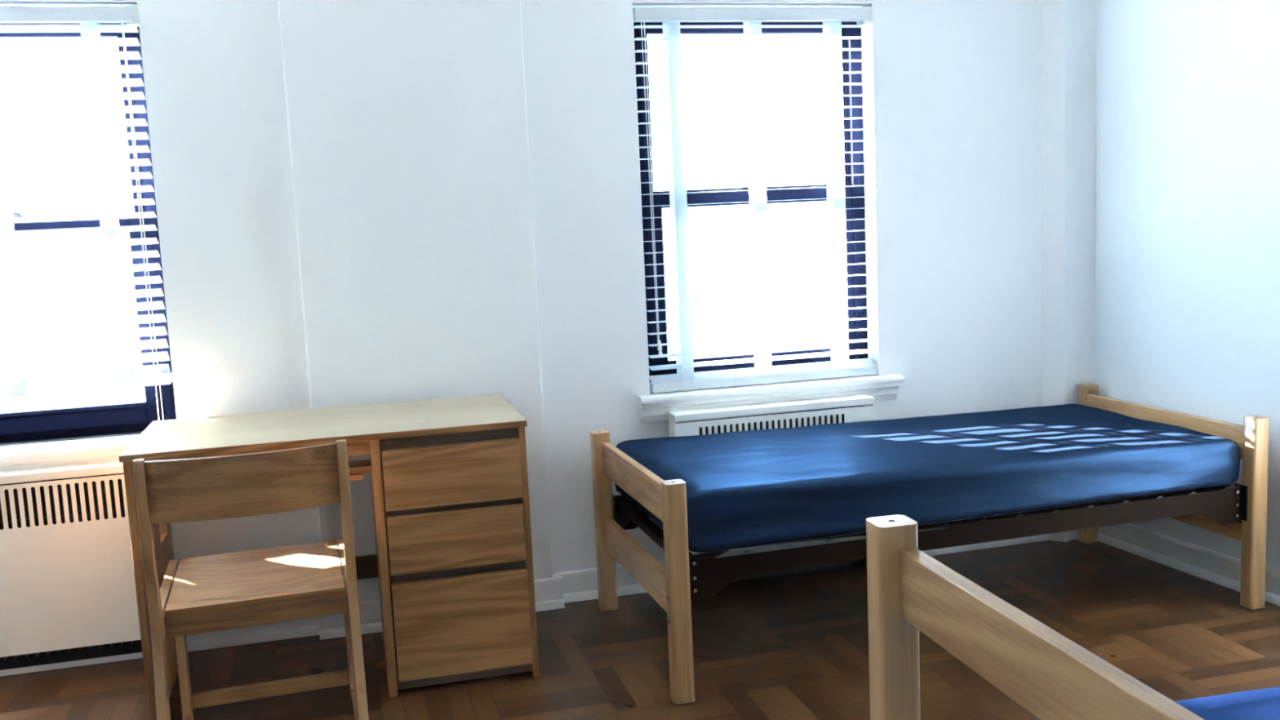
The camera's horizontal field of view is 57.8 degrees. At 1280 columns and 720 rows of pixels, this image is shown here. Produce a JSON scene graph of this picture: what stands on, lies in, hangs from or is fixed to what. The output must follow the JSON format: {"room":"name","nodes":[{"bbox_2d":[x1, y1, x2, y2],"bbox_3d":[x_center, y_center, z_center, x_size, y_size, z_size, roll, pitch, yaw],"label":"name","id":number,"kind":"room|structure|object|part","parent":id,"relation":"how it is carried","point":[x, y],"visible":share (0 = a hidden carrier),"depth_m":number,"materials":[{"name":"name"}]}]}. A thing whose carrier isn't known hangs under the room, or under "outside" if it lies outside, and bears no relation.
{"room":"dorm room","nodes":[
{"label":"dorm room","id":0,"kind":"room"},
{"bbox_2d":[277,0,552,601],"bbox_3d":[-0.720,-0.355,3.772,0.752,2.480,0.051,-4,7,-14],"label":"wall pier","id":1,"kind":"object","parent":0,"point":[407,119],"visible":0.72,"depth_m":3.73,"materials":[{"name":"white paint"}]},
{"bbox_2d":[318,573,564,639],"bbox_3d":[-0.662,0.826,3.904,0.812,0.102,0.080,-4,7,-14],"label":"baseboard","id":2,"kind":"object","parent":1,"relation":"attached to","point":[548,593],"visible":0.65,"depth_m":3.82,"materials":[{"name":"white paint"}]},
{"bbox_2d":[0,0,1041,573],"bbox_3d":[-0.319,-0.404,4.019,5.150,2.480,0.230,-4,7,-14],"label":"wall","id":3,"kind":"structure","parent":0,"point":[954,182],"depth_m":3.96,"materials":[{"name":"white paint"}]},
{"bbox_2d":[0,22,176,471],"bbox_3d":[-1.928,-0.352,3.559,0.967,1.424,0.278,-4,7,-14],"label":"window","id":4,"kind":"structure","parent":3,"relation":"in","point":[65,436],"depth_m":3.65,"materials":[{"name":"black paint"}]},
{"bbox_3d":[-1.906,0.263,3.651,0.870,0.016,0.045,-4,7,-14],"label":"sill","id":5,"kind":"part","parent":4,"relation":"part of","materials":[{"name":"white metal"}]},
{"bbox_3d":[-1.964,-0.707,3.586,0.780,0.645,0.034,-4,7,-14],"label":"sash","id":6,"kind":"part","parent":4,"relation":"part of","materials":[{"name":"black paint"}]},
{"bbox_3d":[-1.926,-0.107,3.618,0.780,0.674,0.034,-4,7,-14],"label":"sash","id":7,"kind":"part","parent":4,"relation":"part of","materials":[{"name":"black paint"}]},
{"bbox_2d":[0,5,173,421],"bbox_3d":[-1.913,-0.398,3.496,0.870,1.300,0.070,-4,7,-14],"label":"blind","id":8,"kind":"object","parent":4,"relation":"attached to","point":[20,381],"visible":0.99,"depth_m":3.54,"materials":[{"name":"white plastic"}]},
{"bbox_3d":[-1.947,-1.017,3.418,0.858,0.046,0.056,-4,7,-14],"label":"head rail","id":9,"kind":"part","parent":8,"relation":"part of","materials":[{"name":"white plastic"}]},
{"bbox_3d":[-1.893,0.089,3.558,0.854,0.034,0.054,-4,7,-14],"label":"rail","id":10,"kind":"part","parent":8,"relation":"part of","materials":[{"name":"white plastic"}]},
{"bbox_3d":[-1.534,-0.396,3.564,0.007,1.246,0.003,-9,9,-41],"label":"lift cord","id":11,"kind":"part","parent":8,"relation":"part of","materials":[{"name":"white fabric"}]},
{"bbox_3d":[-1.526,-0.397,3.566,0.009,1.246,0.003,-2,7,4],"label":"lift cord","id":12,"kind":"part","parent":8,"relation":"part of","materials":[{"name":"white fabric"}]},
{"bbox_2d":[186,533,1048,652],"bbox_3d":[-0.522,0.812,3.966,4.350,0.102,0.030,-4,7,-14],"label":"baseboard","id":13,"kind":"structure","parent":3,"relation":"attached to","point":[578,585],"depth_m":4.03,"materials":[{"name":"white paint"}]},
{"bbox_2d":[632,8,904,422],"bbox_3d":[0.422,-0.534,4.166,0.995,1.424,0.278,-4,7,-14],"label":"window","id":14,"kind":"structure","parent":3,"relation":"in","point":[653,406],"depth_m":4.17,"materials":[{"name":"black paint"}]},
{"bbox_3d":[0.375,-0.888,4.191,0.786,0.645,0.034,-4,7,-14],"label":"sash","id":15,"kind":"part","parent":14,"relation":"part of","materials":[{"name":"white glass"}]},
{"bbox_3d":[0.413,-0.288,4.223,0.786,0.674,0.034,-4,7,-14],"label":"sash","id":16,"kind":"part","parent":14,"relation":"part of","materials":[{"name":"black paint"}]},
{"bbox_2d":[632,6,877,393],"bbox_3d":[0.428,-0.569,4.098,0.876,1.318,0.076,-4,7,-14],"label":"blind","id":17,"kind":"object","parent":14,"relation":"attached to","point":[763,372],"visible":0.91,"depth_m":4.09,"materials":[{"name":"white plastic"}]},
{"bbox_3d":[0.034,-0.587,3.961,0.013,1.106,0.003,-3,7,-3],"label":"lift cord","id":18,"kind":"part","parent":17,"relation":"part of","materials":[{"name":"white fabric"}]},
{"bbox_3d":[0.041,-0.587,3.963,0.007,1.106,0.003,-1,7,12],"label":"lift cord","id":19,"kind":"part","parent":17,"relation":"part of","materials":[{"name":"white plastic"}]},
{"bbox_3d":[0.393,-1.198,4.022,0.864,0.046,0.056,-4,7,-14],"label":"head rail","id":20,"kind":"part","parent":17,"relation":"part of","materials":[{"name":"white plastic"}]},
{"bbox_3d":[0.453,0.066,4.182,0.860,0.034,0.054,-4,7,-14],"label":"rail","id":21,"kind":"part","parent":17,"relation":"part of","materials":[{"name":"white plastic"}]},
{"bbox_2d":[1047,531,1068,542],"bbox_3d":[1.604,0.651,4.495,0.112,0.100,0.024,1,8,27],"label":"baseboard","id":22,"kind":"structure","parent":3,"relation":"attached to","point":[1063,536],"depth_m":4.48,"materials":[{"name":"white paint"}]},
{"bbox_2d":[0,539,1279,719],"bbox_3d":[0.502,1.121,1.728,5.365,0.050,4.920,-4,7,-14],"label":"floor","id":23,"kind":"structure","parent":0,"point":[791,646],"depth_m":3.47,"materials":[{"name":"brown wood"}]},
{"bbox_2d":[0,460,160,676],"bbox_3d":[-1.857,0.653,3.547,0.741,0.640,0.114,-4,7,-14],"label":"radiator cover","id":24,"kind":"object","parent":23,"relation":"on","point":[68,592],"visible":0.73,"depth_m":3.53,"materials":[{"name":"beige metal"}]},
{"bbox_2d":[132,439,368,719],"bbox_3d":[-0.959,0.596,2.919,0.466,0.828,0.632,-5,7,-17],"label":"desk chair","id":25,"kind":"object","parent":23,"relation":"on","point":[201,594],"visible":1,"depth_m":2.76,"materials":[{"name":"brown wood"}]},
{"bbox_3d":[-1.104,0.637,2.638,0.024,0.828,0.176,-5,7,-17],"label":"leg","id":26,"kind":"part","parent":25,"relation":"part of","materials":[{"name":"brown wood"}]},
{"bbox_3d":[-1.196,0.595,2.935,0.024,0.062,0.462,-5,7,-17],"label":"rail","id":27,"kind":"part","parent":25,"relation":"part of","materials":[{"name":"brown wood"}]},
{"bbox_3d":[-1.245,0.798,3.151,0.024,0.394,0.066,-5,7,-17],"label":"leg","id":28,"kind":"part","parent":25,"relation":"part of","materials":[{"name":"brown wood"}]},
{"bbox_3d":[-0.912,0.286,2.676,0.418,0.145,0.052,-5,7,-17],"label":"backrest","id":29,"kind":"part","parent":25,"relation":"part of","materials":[{"name":"brown wood"}]},
{"bbox_3d":[-0.986,0.559,2.996,0.412,0.022,0.458,-5,7,-17],"label":"seat","id":30,"kind":"part","parent":25,"relation":"part of","materials":[{"name":"brown wood"}]},
{"bbox_3d":[-0.921,0.615,2.798,0.420,0.046,0.020,-5,7,-17],"label":"seat rail","id":31,"kind":"part","parent":25,"relation":"part of","materials":[{"name":"brown wood"}]},
{"bbox_3d":[-0.773,0.560,3.062,0.024,0.062,0.462,-5,7,-17],"label":"rail","id":32,"kind":"part","parent":25,"relation":"part of","materials":[{"name":"brown wood"}]},
{"bbox_3d":[-0.822,0.763,3.278,0.024,0.394,0.066,-5,7,-17],"label":"leg","id":33,"kind":"part","parent":25,"relation":"part of","materials":[{"name":"brown wood"}]},
{"bbox_3d":[-0.681,0.602,2.766,0.024,0.828,0.176,-5,7,-17],"label":"leg","id":34,"kind":"part","parent":25,"relation":"part of","materials":[{"name":"brown wood"}]},
{"bbox_2d":[119,393,539,719],"bbox_3d":[-0.892,0.557,3.469,1.073,0.762,0.563,-4,7,-14],"label":"desk","id":35,"kind":"object","parent":23,"relation":"on","point":[452,562],"visible":0.84,"depth_m":3.28,"materials":[{"name":"laminate"}]},
{"bbox_3d":[-1.397,0.605,3.346,0.018,0.744,0.544,-4,7,-14],"label":"panel","id":36,"kind":"part","parent":35,"relation":"part of","materials":[{"name":"brown wood"}]},
{"bbox_2d":[347,458,372,474],"bbox_3d":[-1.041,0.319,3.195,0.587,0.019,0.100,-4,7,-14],"label":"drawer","id":37,"kind":"object","parent":35,"relation":"on","point":[362,466],"depth_m":3.22,"materials":[{"name":"brown wood"}]},
{"bbox_3d":[-1.151,0.692,3.695,0.614,0.073,0.016,-4,7,-14],"label":"rail","id":38,"kind":"part","parent":35,"relation":"part of","materials":[{"name":"brown wood"}]},
{"bbox_3d":[-0.782,0.557,3.501,0.026,0.744,0.548,-4,7,-14],"label":"panel","id":39,"kind":"part","parent":35,"relation":"part of","materials":[{"name":"brown wood"}]},
{"bbox_3d":[-0.527,0.321,3.264,0.383,0.170,0.026,-4,7,-14],"label":"drawer","id":40,"kind":"part","parent":35,"relation":"part of","materials":[{"name":"brown wood"}]},
{"bbox_3d":[-0.518,0.507,3.288,0.383,0.166,0.026,-4,7,-14],"label":"drawer","id":41,"kind":"part","parent":35,"relation":"part of","materials":[{"name":"brown wood"}]},
{"bbox_3d":[-0.507,0.756,3.318,0.383,0.282,0.026,-4,7,-14],"label":"drawer","id":42,"kind":"part","parent":35,"relation":"part of","materials":[{"name":"brown wood"}]},
{"bbox_3d":[-0.504,0.908,3.346,0.388,0.030,0.012,-4,7,-14],"label":"kick plate","id":43,"kind":"part","parent":35,"relation":"part of","materials":[{"name":"brown wood"}]},
{"bbox_3d":[-0.386,0.527,3.599,0.018,0.744,0.548,-4,7,-14],"label":"panel","id":44,"kind":"part","parent":35,"relation":"part of","materials":[{"name":"brown wood"}]},
{"bbox_2d":[666,394,874,582],"bbox_3d":[0.479,0.472,4.151,0.750,0.640,0.114,-4,7,-14],"label":"radiator cover","id":45,"kind":"object","parent":23,"relation":"on","point":[855,407],"visible":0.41,"depth_m":4.09,"materials":[{"name":"white metal"}]},
{"bbox_3d":[0.122,0.471,4.043,0.003,0.528,0.075,-4,7,-14],"label":"panel","id":46,"kind":"part","parent":45,"relation":"part of","materials":[{"name":"white metal"}]},
{"bbox_2d":[590,382,1269,704],"bbox_3d":[0.905,0.513,3.777,1.969,0.613,0.862,-5,7,-16],"label":"frame","id":47,"kind":"object","parent":23,"relation":"on","point":[1238,512],"visible":0.66,"depth_m":3.52,"materials":[{"name":"brown wood"}]},
{"bbox_3d":[-0.121,0.541,3.905,0.058,0.608,0.054,-5,7,-16],"label":"post","id":48,"kind":"part","parent":47,"relation":"part of","materials":[{"name":"brown wood"}]},
{"bbox_3d":[0.804,0.449,4.125,1.846,0.115,0.038,-5,7,-16],"label":"rail","id":49,"kind":"part","parent":47,"relation":"part of","materials":[{"name":"brown metal"}]},
{"bbox_3d":[-0.007,0.367,3.496,0.026,0.106,0.762,-5,7,-16],"label":"rail","id":50,"kind":"part","parent":47,"relation":"part of","materials":[{"name":"brown wood"}]},
{"bbox_3d":[0.004,0.626,3.528,0.026,0.106,0.762,-5,7,-16],"label":"rail","id":51,"kind":"part","parent":47,"relation":"part of","materials":[{"name":"brown wood"}]},
{"bbox_3d":[0.035,0.523,3.526,0.036,0.041,0.742,-5,7,-16],"label":"cross rail","id":52,"kind":"part","parent":47,"relation":"part of","materials":[{"name":"brown metal"}]},
{"bbox_3d":[0.103,0.627,3.134,0.058,0.608,0.054,-5,7,-16],"label":"post","id":53,"kind":"part","parent":47,"relation":"part of","materials":[{"name":"brown wood"}]},
{"bbox_2d":[614,403,1239,552],"bbox_3d":[0.899,0.330,3.759,1.844,0.182,0.815,-5,7,-16],"label":"mattress","id":54,"kind":"object","parent":47,"relation":"on","point":[749,488],"visible":0.94,"depth_m":3.48,"materials":[{"name":"blue plastic"}]},
{"bbox_3d":[1.007,0.527,3.424,1.846,0.115,0.038,-5,7,-16],"label":"rail","id":55,"kind":"part","parent":47,"relation":"part of","materials":[{"name":"brown metal"}]},
{"bbox_3d":[1.710,0.395,4.421,0.058,0.608,0.054,-5,7,-16],"label":"post","id":56,"kind":"part","parent":47,"relation":"part of","materials":[{"name":"brown wood"}]},
{"bbox_3d":[1.799,0.222,4.004,0.026,0.106,0.762,-5,7,-16],"label":"rail","id":57,"kind":"part","parent":47,"relation":"part of","materials":[{"name":"brown wood"}]},
{"bbox_3d":[1.811,0.482,4.036,0.026,0.106,0.762,-5,7,-16],"label":"rail","id":58,"kind":"part","parent":47,"relation":"part of","materials":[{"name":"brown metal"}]},
{"bbox_3d":[1.934,0.481,3.649,0.058,0.608,0.054,-5,7,-16],"label":"post","id":59,"kind":"part","parent":47,"relation":"part of","materials":[{"name":"brown wood"}]},
{"bbox_2d":[866,514,1204,719],"bbox_3d":[1.377,0.640,1.435,1.969,0.898,0.862,-4,7,-12],"label":"frame","id":60,"kind":"object","parent":23,"relation":"on","point":[1052,677],"visible":1,"depth_m":1.38,"materials":[{"name":"brown wood"}]},
{"bbox_3d":[0.360,0.660,1.624,0.058,0.893,0.054,-4,7,-12],"label":"post","id":61,"kind":"part","parent":60,"relation":"part of","materials":[{"name":"brown wood"}]},
{"bbox_2d":[1175,686,1279,719],"bbox_3d":[1.377,0.564,1.420,1.841,0.159,0.776,-4,7,-12],"label":"mattress","id":62,"kind":"object","parent":60,"relation":"on","point":[1260,704],"visible":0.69,"depth_m":1.63,"materials":[{"name":"blue fabric"}]},
{"bbox_2d":[1040,0,1096,540],"bbox_3d":[1.622,-0.535,4.372,0.207,2.480,0.061,-4,7,-14],"label":"column","id":63,"kind":"structure","parent":0,"point":[1068,27],"depth_m":4.34,"materials":[{"name":"white paint"}]},
{"bbox_2d":[1094,0,1279,572],"bbox_3d":[2.522,-0.301,2.165,0.100,2.480,4.848,-5,7,-18],"label":"wall","id":64,"kind":"structure","parent":0,"point":[1187,300],"depth_m":3.92,"materials":[{"name":"white paint"}]},
{"bbox_2d":[1097,523,1279,606],"bbox_3d":[2.529,0.886,2.259,0.023,0.102,4.763,-5,7,-18],"label":"baseboard","id":65,"kind":"structure","parent":64,"relation":"attached to","point":[1221,569],"depth_m":4.07,"materials":[{"name":"white paint"}]}
]}

